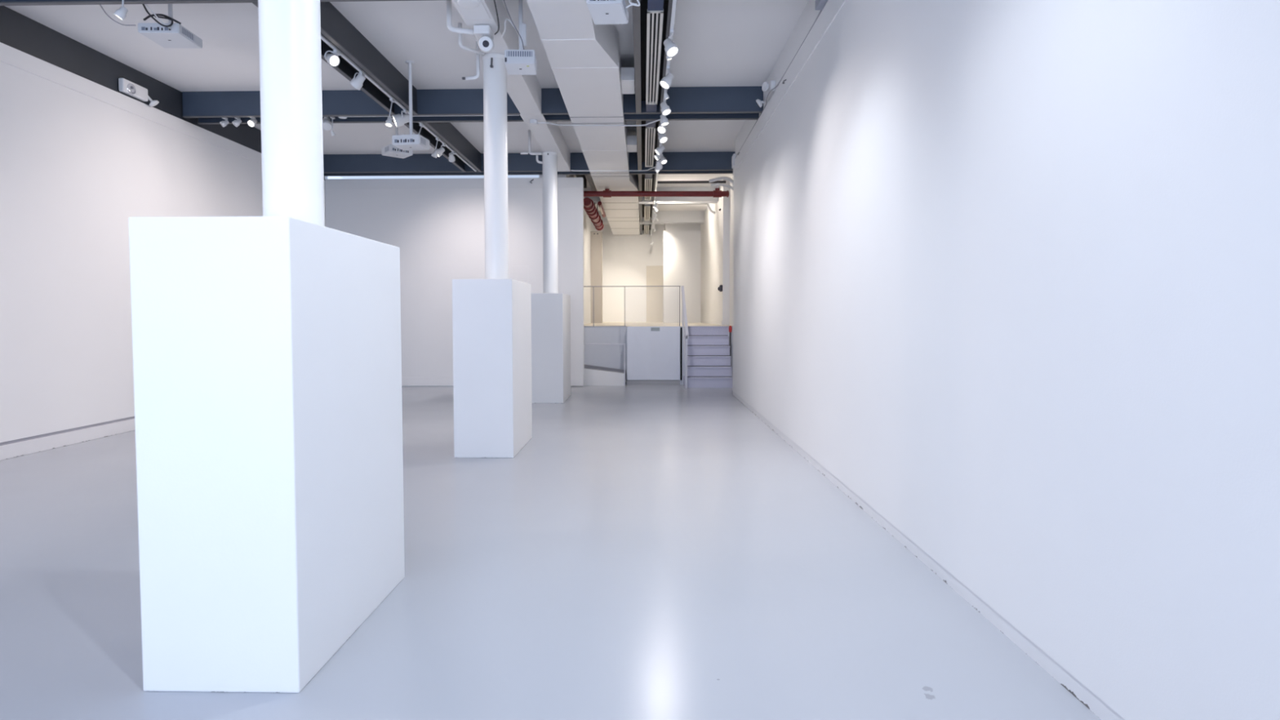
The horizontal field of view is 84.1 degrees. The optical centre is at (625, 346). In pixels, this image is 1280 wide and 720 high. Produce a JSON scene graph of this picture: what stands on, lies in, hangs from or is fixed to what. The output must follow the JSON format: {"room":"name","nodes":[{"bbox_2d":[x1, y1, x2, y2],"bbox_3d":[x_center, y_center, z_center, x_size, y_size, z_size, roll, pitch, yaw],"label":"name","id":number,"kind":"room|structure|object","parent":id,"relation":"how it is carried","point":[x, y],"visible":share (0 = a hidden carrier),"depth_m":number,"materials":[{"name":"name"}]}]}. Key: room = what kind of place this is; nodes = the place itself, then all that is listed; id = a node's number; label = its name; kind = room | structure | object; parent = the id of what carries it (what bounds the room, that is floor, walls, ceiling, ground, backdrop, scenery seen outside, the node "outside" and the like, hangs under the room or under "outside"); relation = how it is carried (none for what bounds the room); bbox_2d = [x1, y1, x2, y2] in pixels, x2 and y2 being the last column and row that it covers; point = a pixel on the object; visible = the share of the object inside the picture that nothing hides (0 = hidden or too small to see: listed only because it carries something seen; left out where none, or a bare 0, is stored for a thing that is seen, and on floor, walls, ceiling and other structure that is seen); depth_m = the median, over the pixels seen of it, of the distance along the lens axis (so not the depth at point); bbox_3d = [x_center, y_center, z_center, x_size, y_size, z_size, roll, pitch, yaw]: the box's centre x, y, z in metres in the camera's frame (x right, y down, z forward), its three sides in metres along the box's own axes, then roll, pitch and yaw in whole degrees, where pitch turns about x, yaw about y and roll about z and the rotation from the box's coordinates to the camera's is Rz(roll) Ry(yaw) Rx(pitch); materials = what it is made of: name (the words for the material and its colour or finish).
{"room":"museum","nodes":[
{"label":"museum","id":0,"kind":"room"},
{"bbox_2d":[0,61,327,442],"bbox_3d":[-6.711,-1.130,5.892,0.294,4.766,18.740,0,2,1],"label":"wall","id":1,"kind":"structure","parent":0,"point":[75,166],"depth_m":8.42,"materials":[{"name":"white paint"}]},
{"bbox_2d":[0,416,135,460],"bbox_3d":[-6.583,1.181,5.889,0.048,0.150,18.540,0,2,1],"label":"baseboard","id":2,"kind":"structure","parent":1,"relation":"attached to","point":[37,445],"depth_m":8.20,"materials":[{"name":"white paint"}]},
{"bbox_2d":[0,42,325,190],"bbox_3d":[-6.568,-3.001,5.707,0.024,0.191,18.540,0,2,1],"label":"trim","id":3,"kind":"structure","parent":1,"relation":"attached to","point":[12,56],"depth_m":8.98,"materials":[{"name":"white paint"}]},
{"bbox_2d":[4,0,808,211],"bbox_3d":[-2.133,-3.804,11.001,9.400,0.120,29.400,0,2,1],"label":"ceiling","id":4,"kind":"structure","parent":0,"point":[718,42],"depth_m":8.71,"materials":[{"name":"paint"}]},
{"bbox_2d":[0,5,325,180],"bbox_3d":[-6.575,-3.304,5.744,0.045,0.408,18.440,0,2,1],"label":"beam","id":5,"kind":"structure","parent":4,"relation":"attached to","point":[18,31],"depth_m":8.64,"materials":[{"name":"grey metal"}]},
{"bbox_2d":[118,78,159,106],"bbox_3d":[-6.407,-3.340,9.361,0.159,0.220,0.596,0,2,1],"label":"emergency light","id":6,"kind":"object","parent":5,"relation":"attached to","point":[128,87],"visible":1,"depth_m":9.27,"materials":[{"name":"white plastic"}]},
{"bbox_2d":[137,4,202,48],"bbox_3d":[-4.616,-3.339,7.198,0.421,0.472,0.452,0,2,1],"label":"ceiling projector","id":7,"kind":"object","parent":4,"relation":"hanging from","point":[178,37],"visible":0.99,"depth_m":7.12,"materials":[{"name":"white plastic"}]},
{"bbox_2d":[142,4,173,26],"bbox_3d":[-4.559,-3.225,6.809,0.193,0.213,0.362,0,3,8],"label":"cable","id":8,"kind":"object","parent":7,"relation":"hanging from","point":[144,6],"visible":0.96,"depth_m":6.92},
{"bbox_2d":[142,13,181,24],"bbox_3d":[-4.604,-3.248,7.031,0.361,0.092,0.047,0,2,-3],"label":"cable","id":9,"kind":"object","parent":7,"relation":"on","point":[153,15],"visible":0.91,"depth_m":7.02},
{"bbox_2d":[182,26,192,39],"bbox_3d":[-4.416,-3.152,7.150,0.006,0.057,0.193,0,2,-1],"label":"vent","id":10,"kind":"object","parent":7,"relation":"attached to","point":[186,34],"depth_m":7.14,"materials":[{"name":"white plastic"}]},
{"bbox_2d":[0,0,435,5],"bbox_3d":[-2.340,-3.357,6.324,8.415,0.366,0.410,0,2,1],"label":"ceiling beam","id":11,"kind":"structure","parent":4,"relation":"attached to","point":[2,2],"depth_m":6.56,"materials":[{"name":"blue metal"}]},
{"bbox_3d":[-4.996,-3.231,6.397,2.900,0.025,0.035,0,2,1],"label":"track","id":12,"kind":"object","parent":11,"relation":"attached to","visible":0},
{"bbox_2d":[113,0,128,20],"bbox_3d":[-4.553,-3.083,6.395,0.111,0.272,0.100,0,2,1],"label":"track spotlight","id":13,"kind":"object","parent":12,"relation":"hanging from","point":[122,12],"visible":1,"depth_m":6.38,"materials":[{"name":"white metal"}]},
{"bbox_2d":[252,1,481,171],"bbox_3d":[-3.304,-3.313,5.356,0.375,0.366,17.825,0,2,1],"label":"ceiling beam","id":14,"kind":"structure","parent":4,"relation":"attached to","point":[335,28],"depth_m":9.00,"materials":[{"name":"grey metal"}]},
{"bbox_2d":[320,34,476,171],"bbox_3d":[-3.228,-3.149,5.409,0.035,0.024,17.720,0,2,1],"label":"track","id":15,"kind":"object","parent":14,"relation":"attached to","point":[323,38],"visible":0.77,"depth_m":9.06,"materials":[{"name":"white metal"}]},
{"bbox_2d":[324,49,340,66],"bbox_3d":[-3.211,-3.146,7.747,0.171,0.180,0.168,0,2,1],"label":"track spotlight","id":16,"kind":"object","parent":15,"relation":"hanging from","point":[333,60],"visible":1,"depth_m":7.72,"materials":[{"name":"white metal"}]},
{"bbox_2d":[349,71,365,90],"bbox_3d":[-3.198,-3.164,8.457,0.176,0.207,0.166,-1,3,-25],"label":"track spotlight","id":17,"kind":"object","parent":15,"relation":"hanging from","point":[357,82],"visible":1,"depth_m":8.41,"materials":[{"name":"white metal"}]},
{"bbox_2d":[385,97,394,127],"bbox_3d":[-3.160,-3.126,9.483,0.100,0.370,0.140,0,2,1],"label":"track spotlight","id":18,"kind":"object","parent":15,"relation":"hanging from","point":[388,122],"visible":1,"depth_m":9.46,"materials":[{"name":"white metal"}]},
{"bbox_2d":[392,109,408,127],"bbox_3d":[-3.167,-3.210,9.995,0.245,0.248,0.221,0,2,1],"label":"track spotlight","id":19,"kind":"object","parent":15,"relation":"hanging from","point":[399,120],"visible":0.91,"depth_m":9.95,"materials":[{"name":"white metal"}]},
{"bbox_2d":[435,143,445,157],"bbox_3d":[-3.126,-3.304,11.945,0.198,0.229,0.125,-1,3,-19],"label":"track spotlight","id":20,"kind":"object","parent":15,"relation":"hanging from","point":[441,150],"visible":0.8,"depth_m":11.92,"materials":[{"name":"white metal"}]},
{"bbox_2d":[381,124,413,158],"bbox_3d":[-3.911,-3.527,12.111,0.410,0.524,0.379,-2,3,-42],"label":"ceiling projector","id":21,"kind":"object","parent":4,"relation":"hanging from","point":[390,150],"visible":0.66,"depth_m":12.03,"materials":[{"name":"white plastic"}]},
{"bbox_2d":[391,60,429,151],"bbox_3d":[-2.772,-3.116,9.151,0.378,1.092,0.338,0,3,8],"label":"ceiling projector","id":22,"kind":"object","parent":4,"relation":"hanging from","point":[404,142],"visible":1,"depth_m":9.11,"materials":[{"name":"white plastic"}]},
{"bbox_2d":[446,0,474,35],"bbox_3d":[-1.647,-3.344,7.050,0.264,0.456,0.053,-1,3,-13],"label":"conduit pipe","id":23,"kind":"object","parent":4,"relation":"attached to","point":[449,13],"visible":0.99,"depth_m":7.02,"materials":[{"name":"white plastic"}]},
{"bbox_2d":[182,86,763,124],"bbox_3d":[-2.240,-3.534,10.407,8.415,0.366,0.405,0,2,1],"label":"ceiling beam","id":24,"kind":"structure","parent":4,"relation":"attached to","point":[685,103],"depth_m":10.25,"materials":[{"name":"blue metal"}]},
{"bbox_2d":[337,115,519,119],"bbox_3d":[-2.879,-3.373,10.357,2.660,0.050,0.120,0,2,1],"label":"conduit","id":25,"kind":"object","parent":24,"relation":"attached to","point":[341,117],"visible":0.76,"depth_m":10.36,"materials":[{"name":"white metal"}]},
{"bbox_3d":[-4.897,-3.415,10.472,2.900,0.025,0.035,0,2,1],"label":"track","id":26,"kind":"object","parent":24,"relation":"attached to","visible":0},
{"bbox_2d":[247,117,257,127],"bbox_3d":[-5.521,-3.322,10.483,0.104,0.158,0.144,0,2,1],"label":"track spotlight","id":27,"kind":"object","parent":26,"relation":"hanging from","point":[251,122],"visible":0.97,"depth_m":10.45,"materials":[{"name":"white metal"}]},
{"bbox_2d":[322,116,331,130],"bbox_3d":[-4.405,-3.301,10.452,0.153,0.226,0.189,0,2,1],"label":"track spotlight","id":28,"kind":"object","parent":26,"relation":"hanging from","point":[326,124],"visible":0.83,"depth_m":10.42,"materials":[{"name":"white metal"}]},
{"bbox_2d":[451,0,570,171],"bbox_3d":[-1.477,-3.298,5.309,0.330,0.398,17.820,0,2,1],"label":"boxed soffit","id":29,"kind":"structure","parent":4,"relation":"attached to","point":[524,91],"depth_m":8.89,"materials":[{"name":"white paint"}]},
{"bbox_2d":[457,22,484,55],"bbox_3d":[-1.661,-3.302,7.634,0.040,0.259,0.325,2,3,42],"label":"conduit pipe","id":30,"kind":"object","parent":29,"relation":"attached to","point":[460,24],"visible":0.9,"depth_m":7.55,"materials":[{"name":"white plastic"}]},
{"bbox_2d":[473,25,493,53],"bbox_3d":[-1.411,-3.070,7.152,0.192,0.253,0.256,0,2,1],"label":"security camera","id":31,"kind":"object","parent":29,"relation":"attached to","point":[484,34],"visible":1,"depth_m":7.04,"materials":[{"name":"white plastic"}]},
{"bbox_2d":[504,0,537,75],"bbox_3d":[-1.067,-3.191,7.202,0.310,0.778,0.290,0,2,-3],"label":"ceiling projector","id":32,"kind":"object","parent":4,"relation":"hanging from","point":[521,61],"visible":1,"depth_m":7.12,"materials":[{"name":"white plastic"}]},
{"bbox_2d":[506,50,532,56],"bbox_3d":[-1.061,-2.923,7.083,0.252,0.055,0.013,0,2,-2],"label":"vent","id":33,"kind":"object","parent":32,"relation":"attached to","point":[509,53],"depth_m":7.08,"materials":[{"name":"white plastic"}]},
{"bbox_2d":[521,23,526,47],"bbox_3d":[-1.040,-3.164,7.215,0.062,0.220,0.062,0,2,1],"label":"pole sleeve","id":34,"kind":"object","parent":32,"relation":"attached to","point":[523,25],"visible":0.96,"depth_m":7.19,"materials":[{"name":"white metal"}]},
{"bbox_2d":[323,151,735,176],"bbox_3d":[-1.964,-3.709,14.420,8.770,0.366,0.370,0,2,1],"label":"ceiling beam","id":35,"kind":"structure","parent":4,"relation":"attached to","point":[677,162],"depth_m":14.29,"materials":[{"name":"blue metal"}]},
{"bbox_2d":[528,129,541,155],"bbox_3d":[-1.603,-3.594,12.499,0.234,0.430,0.048,0,2,1],"label":"conduit pipe","id":36,"kind":"object","parent":4,"relation":"attached to","point":[529,131],"visible":0.98,"depth_m":12.48,"materials":[{"name":"white plastic"}]},
{"bbox_2d":[526,0,639,235],"bbox_3d":[-0.319,-3.530,10.908,0.948,0.400,29.080,0,2,1],"label":"air duct","id":37,"kind":"object","parent":4,"relation":"hanging from","point":[584,55],"visible":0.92,"depth_m":8.93,"materials":[{"name":"white metal"}]},
{"bbox_2d":[529,119,660,126],"bbox_3d":[-0.449,-3.312,10.445,1.942,0.058,0.342,0,2,1],"label":"conduit","id":38,"kind":"object","parent":37,"relation":"attached to","point":[533,122],"visible":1,"depth_m":10.55,"materials":[{"name":"grey metal"}]},
{"bbox_2d":[570,166,655,171],"bbox_3d":[-0.211,-3.449,13.857,1.725,0.034,0.290,0,3,11],"label":"conduit pipe","id":39,"kind":"object","parent":37,"relation":"attached to","point":[654,166],"visible":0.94,"depth_m":13.88,"materials":[{"name":"grey metal"}]},
{"bbox_2d":[620,67,635,93],"bbox_3d":[0.031,-3.420,9.137,0.173,0.160,0.550,0,2,1],"label":"duct","id":40,"kind":"object","parent":37,"relation":"attached to","point":[627,74],"visible":0.9,"depth_m":8.90,"materials":[{"name":"white metal"}]},
{"bbox_2d":[626,135,636,151],"bbox_3d":[0.113,-3.565,12.483,0.173,0.160,0.550,0,2,1],"label":"duct","id":41,"kind":"object","parent":37,"relation":"attached to","point":[631,140],"visible":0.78,"depth_m":12.21,"materials":[{"name":"white metal"}]},
{"bbox_2d":[586,174,596,191],"bbox_3d":[-0.776,-3.823,16.599,0.150,0.150,2.850,0,2,1],"label":"pipe","id":42,"kind":"object","parent":4,"relation":"hanging from","point":[589,178],"visible":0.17,"depth_m":16.17,"materials":[{"name":"metal"}]},
{"bbox_2d":[583,197,604,231],"bbox_3d":[-0.811,-3.636,18.170,0.300,0.841,4.272,0,2,2],"label":"pipe","id":43,"kind":"object","parent":4,"relation":"hanging from","point":[589,207],"visible":0.85,"depth_m":17.35,"materials":[{"name":"red paint"}]},
{"bbox_2d":[597,201,605,217],"bbox_3d":[-0.619,-3.564,18.483,0.100,0.120,2.001,0,2,1],"label":"branch","id":44,"kind":"object","parent":43,"relation":"attached to","point":[599,203],"visible":1,"depth_m":18.14,"materials":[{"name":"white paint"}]},
{"bbox_2d":[586,0,628,24],"bbox_3d":[-0.148,-2.955,6.010,0.311,0.336,0.364,0,3,9],"label":"ceiling projector","id":45,"kind":"object","parent":4,"relation":"hanging from","point":[602,11],"visible":0.99,"depth_m":5.97,"materials":[{"name":"white plastic"}]},
{"bbox_2d":[591,210,704,224],"bbox_3d":[0.705,-4.056,22.324,3.520,0.366,0.380,0,2,1],"label":"ceiling beam","id":46,"kind":"structure","parent":4,"relation":"attached to","point":[664,217],"depth_m":22.13,"materials":[{"name":"white paint"}]},
{"bbox_2d":[583,186,718,204],"bbox_3d":[0.605,-3.878,18.230,3.520,0.366,0.380,0,2,1],"label":"ceiling beam","id":47,"kind":"structure","parent":4,"relation":"attached to","point":[660,200],"depth_m":18.04,"materials":[{"name":"white paint"}]},
{"bbox_2d":[631,0,676,235],"bbox_3d":[0.373,-3.560,10.900,0.415,0.366,29.100,0,2,1],"label":"ceiling beam","id":48,"kind":"structure","parent":4,"relation":"attached to","point":[639,13],"depth_m":8.64,"materials":[{"name":"grey metal"}]},
{"bbox_2d":[644,204,650,220],"bbox_3d":[0.613,-3.814,20.260,0.158,0.058,2.870,0,2,1],"label":"grille","id":49,"kind":"object","parent":48,"relation":"attached to","point":[646,208],"visible":0.97,"depth_m":20.15,"materials":[{"name":"white metal"}]},
{"bbox_2d":[644,178,652,200],"bbox_3d":[0.521,-3.651,16.489,0.158,0.058,2.840,0,2,1],"label":"grille","id":50,"kind":"object","parent":48,"relation":"attached to","point":[648,182],"visible":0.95,"depth_m":16.00,"materials":[{"name":"white metal"}]},
{"bbox_2d":[644,127,655,167],"bbox_3d":[0.421,-3.473,12.409,0.158,0.058,2.900,0,2,1],"label":"grille","id":51,"kind":"object","parent":48,"relation":"attached to","point":[650,131],"visible":0.97,"depth_m":12.26,"materials":[{"name":"white metal"}]},
{"bbox_2d":[645,104,657,111],"bbox_3d":[0.361,-3.356,9.953,0.148,0.020,0.370,0,2,1],"label":"plate","id":52,"kind":"object","parent":48,"relation":"attached to","point":[650,108],"visible":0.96,"depth_m":9.95,"materials":[{"name":"grey metal"}]},
{"bbox_2d":[645,8,663,104],"bbox_3d":[0.320,-3.293,8.267,0.158,0.058,2.985,0,2,1],"label":"grille","id":53,"kind":"object","parent":48,"relation":"attached to","point":[655,18],"visible":0.97,"depth_m":7.89,"materials":[{"name":"white metal"}]},
{"bbox_2d":[647,0,663,10],"bbox_3d":[0.280,-3.211,6.625,0.148,0.020,0.285,0,2,1],"label":"plate","id":54,"kind":"object","parent":48,"relation":"attached to","point":[652,5],"visible":1,"depth_m":6.65,"materials":[{"name":"metal"}]},
{"bbox_2d":[650,0,676,235],"bbox_3d":[0.556,-3.345,10.905,0.036,0.025,28.900,0,2,1],"label":"track","id":55,"kind":"object","parent":48,"relation":"attached to","point":[674,2],"visible":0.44,"depth_m":7.17,"materials":[{"name":"white metal"}]},
{"bbox_2d":[654,142,665,155],"bbox_3d":[0.554,-3.243,11.595,0.171,0.238,0.131,-1,3,-24],"label":"track spotlight","id":56,"kind":"object","parent":55,"relation":"hanging from","point":[659,150],"visible":0.85,"depth_m":11.56,"materials":[{"name":"white metal"}]},
{"bbox_2d":[657,124,666,133],"bbox_3d":[0.527,-3.166,10.105,0.125,0.263,0.177,1,3,28],"label":"track spotlight","id":57,"kind":"object","parent":55,"relation":"hanging from","point":[660,129],"visible":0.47,"depth_m":10.07,"materials":[{"name":"white metal"}]},
{"bbox_2d":[657,132,667,143],"bbox_3d":[0.553,-3.187,10.634,0.130,0.266,0.170,-2,3,-34],"label":"track spotlight","id":58,"kind":"object","parent":55,"relation":"hanging from","point":[662,138],"visible":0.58,"depth_m":10.60,"materials":[{"name":"white metal"}]},
{"bbox_2d":[660,114,668,126],"bbox_3d":[0.530,-3.146,9.672,0.120,0.266,0.142,0,2,1],"label":"track spotlight","id":59,"kind":"object","parent":55,"relation":"hanging from","point":[664,121],"visible":0.66,"depth_m":9.63,"materials":[{"name":"white metal"}]},
{"bbox_2d":[660,95,671,115],"bbox_3d":[0.518,-3.134,9.219,0.124,0.249,0.155,-2,3,-37],"label":"track spotlight","id":60,"kind":"object","parent":55,"relation":"hanging from","point":[665,109],"visible":0.89,"depth_m":9.19,"materials":[{"name":"white metal"}]},
{"bbox_2d":[659,66,674,88],"bbox_3d":[0.471,-3.085,8.133,0.168,0.253,0.130,-2,3,-35],"label":"track spotlight","id":61,"kind":"object","parent":55,"relation":"hanging from","point":[665,82],"visible":1,"depth_m":8.11,"materials":[{"name":"white metal"}]},
{"bbox_2d":[663,29,678,57],"bbox_3d":[0.453,-3.035,7.090,0.130,0.263,0.164,-1,3,-28],"label":"track spotlight","id":62,"kind":"object","parent":55,"relation":"hanging from","point":[671,49],"visible":1,"depth_m":7.07,"materials":[{"name":"white metal"}]},
{"bbox_2d":[657,180,725,183],"bbox_3d":[1.512,-3.772,16.270,1.570,0.060,0.057,0,2,1],"label":"rod","id":63,"kind":"object","parent":48,"relation":"attached to","point":[693,181],"visible":0.92,"depth_m":16.25,"materials":[{"name":"white metal"}]},
{"bbox_2d":[325,178,584,385],"bbox_3d":[-3.636,-1.350,15.069,5.493,4.376,0.160,0,2,1],"label":"wall","id":64,"kind":"structure","parent":0,"point":[428,227],"depth_m":14.94,"materials":[{"name":"white paint"}]},
{"bbox_2d":[324,177,582,190],"bbox_3d":[-3.619,-3.421,14.896,5.438,0.223,0.024,0,2,1],"label":"trim","id":65,"kind":"structure","parent":64,"relation":"attached to","point":[564,182],"depth_m":14.89,"materials":[{"name":"white paint"}]},
{"bbox_2d":[416,266,528,377],"bbox_3d":[-3.239,-0.520,15.018,2.370,2.345,0.014,0,2,1],"label":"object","id":66,"kind":"structure","parent":64,"relation":"attached to","point":[433,283],"depth_m":15.02,"materials":[{"name":"white paint"}]},
{"bbox_2d":[401,377,583,386],"bbox_3d":[-3.613,0.746,15.080,5.438,0.188,0.018,0,2,1],"label":"baseboard","id":67,"kind":"structure","parent":64,"relation":"attached to","point":[406,381],"depth_m":15.08,"materials":[{"name":"white paint"}]},
{"bbox_2d":[0,382,1101,719],"bbox_3d":[-2.233,1.259,6.818,9.400,0.100,20.600,0,2,1],"label":"floor","id":68,"kind":"structure","parent":0,"point":[650,552],"depth_m":3.81,"materials":[{"name":"grey concrete"}]},
{"bbox_2d":[128,216,404,693],"bbox_3d":[-1.602,0.411,3.415,0.634,1.887,1.256,0,2,1],"label":"plinth","id":69,"kind":"object","parent":68,"relation":"on","point":[267,350],"visible":1,"depth_m":2.81,"materials":[{"name":"white paint"}]},
{"bbox_2d":[257,0,324,226],"bbox_3d":[-1.577,-1.781,3.319,0.284,2.501,0.284,0,2,1],"label":"round column","id":70,"kind":"structure","parent":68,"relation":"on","point":[290,30],"depth_m":3.24,"materials":[{"name":"white paint"}]},
{"bbox_2d":[452,279,532,457],"bbox_3d":[-1.488,0.208,8.086,0.634,1.887,1.256,0,2,1],"label":"plinth","id":71,"kind":"object","parent":68,"relation":"on","point":[491,318],"visible":1,"depth_m":7.47,"materials":[{"name":"white paint"}]},
{"bbox_2d":[481,53,508,279],"bbox_3d":[-1.463,-1.984,7.990,0.284,2.501,0.284,0,2,1],"label":"round column","id":72,"kind":"structure","parent":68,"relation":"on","point":[495,78],"depth_m":7.88,"materials":[{"name":"white paint"}]},
{"bbox_2d":[465,41,479,80],"bbox_3d":[-1.709,-3.184,7.913,0.161,0.420,0.040,0,2,1],"label":"conduit pipe","id":73,"kind":"object","parent":72,"relation":"attached to","point":[477,56],"visible":0.94,"depth_m":7.90,"materials":[{"name":"white plastic"}]},
{"bbox_2d":[542,151,558,293],"bbox_3d":[-1.348,-2.187,12.668,0.284,2.501,0.284,0,2,1],"label":"round column","id":74,"kind":"structure","parent":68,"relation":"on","point":[550,273],"depth_m":12.56,"materials":[{"name":"white paint"}]},
{"bbox_2d":[531,293,570,403],"bbox_3d":[-1.373,0.005,12.764,0.634,1.887,1.256,0,2,1],"label":"plinth","id":75,"kind":"object","parent":68,"relation":"on","point":[550,312],"visible":0.8,"depth_m":12.14,"materials":[{"name":"white paint"}]},
{"bbox_2d":[584,343,625,386],"bbox_3d":[-0.468,0.390,15.165,0.922,0.907,0.025,0,2,1],"label":"rail","id":76,"kind":"object","parent":68,"relation":"on","point":[584,344],"visible":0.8,"depth_m":15.13,"materials":[{"name":"metal"}]},
{"bbox_2d":[584,364,626,386],"bbox_3d":[-0.620,0.604,15.626,1.235,0.440,0.850,0,2,1],"label":"ramp","id":77,"kind":"object","parent":68,"relation":"on","point":[594,375],"visible":0.64,"depth_m":15.20,"materials":[{"name":"grey paint"}]},
{"bbox_2d":[626,380,679,384],"bbox_3d":[0.598,0.783,15.416,1.160,0.095,0.065,0,2,1],"label":"plinth","id":78,"kind":"object","parent":68,"relation":"on","point":[628,382],"visible":1,"depth_m":15.38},
{"bbox_2d":[584,326,733,384],"bbox_3d":[0.553,-0.025,20.561,4.500,1.265,10.300,0,2,1],"label":"platform","id":79,"kind":"object","parent":68,"relation":"on","point":[611,356],"visible":0.17,"depth_m":16.03,"materials":[{"name":"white paint"}]},
{"bbox_2d":[626,326,682,380],"bbox_3d":[0.627,0.148,15.381,1.191,1.167,0.059,0,2,1],"label":"panel","id":80,"kind":"object","parent":79,"relation":"attached to","point":[653,353],"visible":1,"depth_m":15.35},
{"bbox_2d":[583,321,733,326],"bbox_3d":[0.731,-0.658,20.471,3.700,0.006,10.215,0,2,1],"label":"floor","id":81,"kind":"structure","parent":79,"relation":"on","point":[637,323],"depth_m":18.35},
{"bbox_2d":[583,285,680,326],"bbox_3d":[-0.019,-0.879,15.479,2.425,0.883,0.020,0,2,1],"label":"guard rail","id":82,"kind":"object","parent":81,"relation":"on","point":[584,286],"visible":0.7,"depth_m":15.46,"materials":[{"name":"grey metal"}]},
{"bbox_2d":[680,285,688,388],"bbox_3d":[1.245,-0.228,14.997,0.067,2.150,0.922,0,2,-2],"label":"stair rail","id":83,"kind":"object","parent":68,"relation":"on","point":[686,337],"visible":1,"depth_m":14.75,"materials":[{"name":"metal"}]},
{"bbox_2d":[683,326,732,387],"bbox_3d":[1.742,0.204,15.226,0.994,1.265,1.094,0,2,1],"label":"stair","id":84,"kind":"structure","parent":68,"relation":"on","point":[708,357],"depth_m":15.06,"materials":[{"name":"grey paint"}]},
{"bbox_2d":[728,325,732,366],"bbox_3d":[2.273,0.188,15.422,0.072,1.280,0.072,0,2,1],"label":"marker post","id":85,"kind":"object","parent":68,"relation":"on","point":[730,326],"visible":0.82,"depth_m":15.39,"materials":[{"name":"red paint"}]},
{"bbox_2d":[538,174,597,324],"bbox_3d":[-1.414,-1.765,20.333,0.580,4.766,10.500,0,2,1],"label":"wall","id":86,"kind":"structure","parent":0,"point":[588,227],"depth_m":20.64,"materials":[{"name":"white paint"}]},
{"bbox_2d":[590,231,602,323],"bbox_3d":[-0.905,-2.143,22.131,0.350,2.835,0.350,0,2,1],"label":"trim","id":87,"kind":"structure","parent":86,"relation":"attached to","point":[596,240],"depth_m":21.96,"materials":[{"name":"beige paint"}]},
{"bbox_2d":[583,185,728,197],"bbox_3d":[0.544,-3.479,15.855,3.515,0.306,0.156,0,2,1],"label":"pipe","id":88,"kind":"object","parent":86,"relation":"attached to","point":[606,193],"visible":0.9,"depth_m":15.81,"materials":[{"name":"red metal"}]},
{"bbox_2d":[597,224,663,322],"bbox_3d":[0.676,-1.998,25.623,4.500,4.766,0.212,0,2,1],"label":"wall","id":89,"kind":"structure","parent":0,"point":[625,259],"depth_m":25.51,"materials":[{"name":"white paint"}]},
{"bbox_2d":[646,266,662,321],"bbox_3d":[1.044,-1.885,25.514,0.600,2.020,0.040,0,2,1],"label":"door","id":90,"kind":"structure","parent":89,"relation":"in","point":[654,273],"depth_m":25.50,"materials":[{"name":"beige wood"}]},
{"bbox_2d":[662,230,701,322],"bbox_3d":[1.810,-2.237,22.812,1.195,2.955,0.150,0,2,1],"label":"wall partition","id":91,"kind":"structure","parent":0,"point":[682,248],"depth_m":22.73,"materials":[{"name":"white paint"}]},
{"bbox_2d":[663,223,700,230],"bbox_3d":[1.935,-4.115,24.555,1.170,0.446,1.700,0,2,1],"label":"trim","id":92,"kind":"structure","parent":91,"relation":"attached to","point":[695,226],"depth_m":23.71,"materials":[{"name":"white paint"}]},
{"bbox_2d":[700,179,729,324],"bbox_3d":[2.623,-1.812,21.284,0.395,4.766,8.400,0,2,1],"label":"wall","id":93,"kind":"structure","parent":0,"point":[715,230],"depth_m":18.82,"materials":[{"name":"white paint"}]},
{"bbox_2d":[728,174,733,325],"bbox_3d":[2.562,-1.548,15.199,0.220,4.766,3.780,0,2,1],"label":"wall","id":94,"kind":"structure","parent":0,"point":[731,264],"depth_m":16.75,"materials":[{"name":"white paint"}]},
{"bbox_2d":[708,176,733,187],"bbox_3d":[2.113,-3.587,15.503,0.585,0.255,0.104,0,3,7],"label":"conduit pipe","id":95,"kind":"object","parent":94,"relation":"attached to","point":[726,178],"visible":0.77,"depth_m":15.48,"materials":[{"name":"white plastic"}]},
{"bbox_2d":[711,182,733,190],"bbox_3d":[2.164,-3.495,15.616,0.586,0.227,0.111,1,3,17],"label":"conduit pipe","id":96,"kind":"object","parent":94,"relation":"attached to","point":[716,184],"visible":0.94,"depth_m":15.63,"materials":[{"name":"white plastic"}]},
{"bbox_2d":[732,0,1279,719],"bbox_3d":[2.114,-1.096,4.817,0.608,4.766,17.020,0,2,1],"label":"wall","id":97,"kind":"structure","parent":0,"point":[1007,272],"depth_m":2.91,"materials":[{"name":"white paint"}]},
{"bbox_2d":[755,80,775,107],"bbox_3d":[1.874,-3.391,9.529,0.157,0.181,0.721,0,2,1],"label":"emergency light","id":98,"kind":"object","parent":97,"relation":"attached to","point":[766,87],"visible":0.98,"depth_m":9.31,"materials":[{"name":"white plastic"}]},
{"bbox_2d":[733,0,846,175],"bbox_3d":[1.806,-2.949,4.744,0.022,0.236,17.020,0,2,1],"label":"trim","id":99,"kind":"structure","parent":97,"relation":"attached to","point":[831,9],"depth_m":7.85,"materials":[{"name":"white paint"}]},
{"bbox_2d":[735,9,822,157],"bbox_3d":[1.903,-3.307,9.797,0.062,0.043,6.250,0,2,1],"label":"cable","id":100,"kind":"object","parent":99,"relation":"on","point":[820,10],"visible":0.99,"depth_m":8.67,"materials":[{"name":"white plastic"}]},
{"bbox_2d":[814,0,827,9],"bbox_3d":[1.829,-3.205,6.549,0.100,0.090,0.250,0,2,1],"label":"junction box","id":101,"kind":"object","parent":97,"relation":"attached to","point":[820,4],"visible":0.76,"depth_m":6.57,"materials":[{"name":"grey paint"}]},
{"bbox_2d":[733,391,1124,719],"bbox_3d":[1.836,1.244,4.925,0.032,0.081,17.020,0,2,1],"label":"baseboard","id":102,"kind":"structure","parent":97,"relation":"attached to","point":[1103,711],"depth_m":3.56,"materials":[{"name":"white paint"}]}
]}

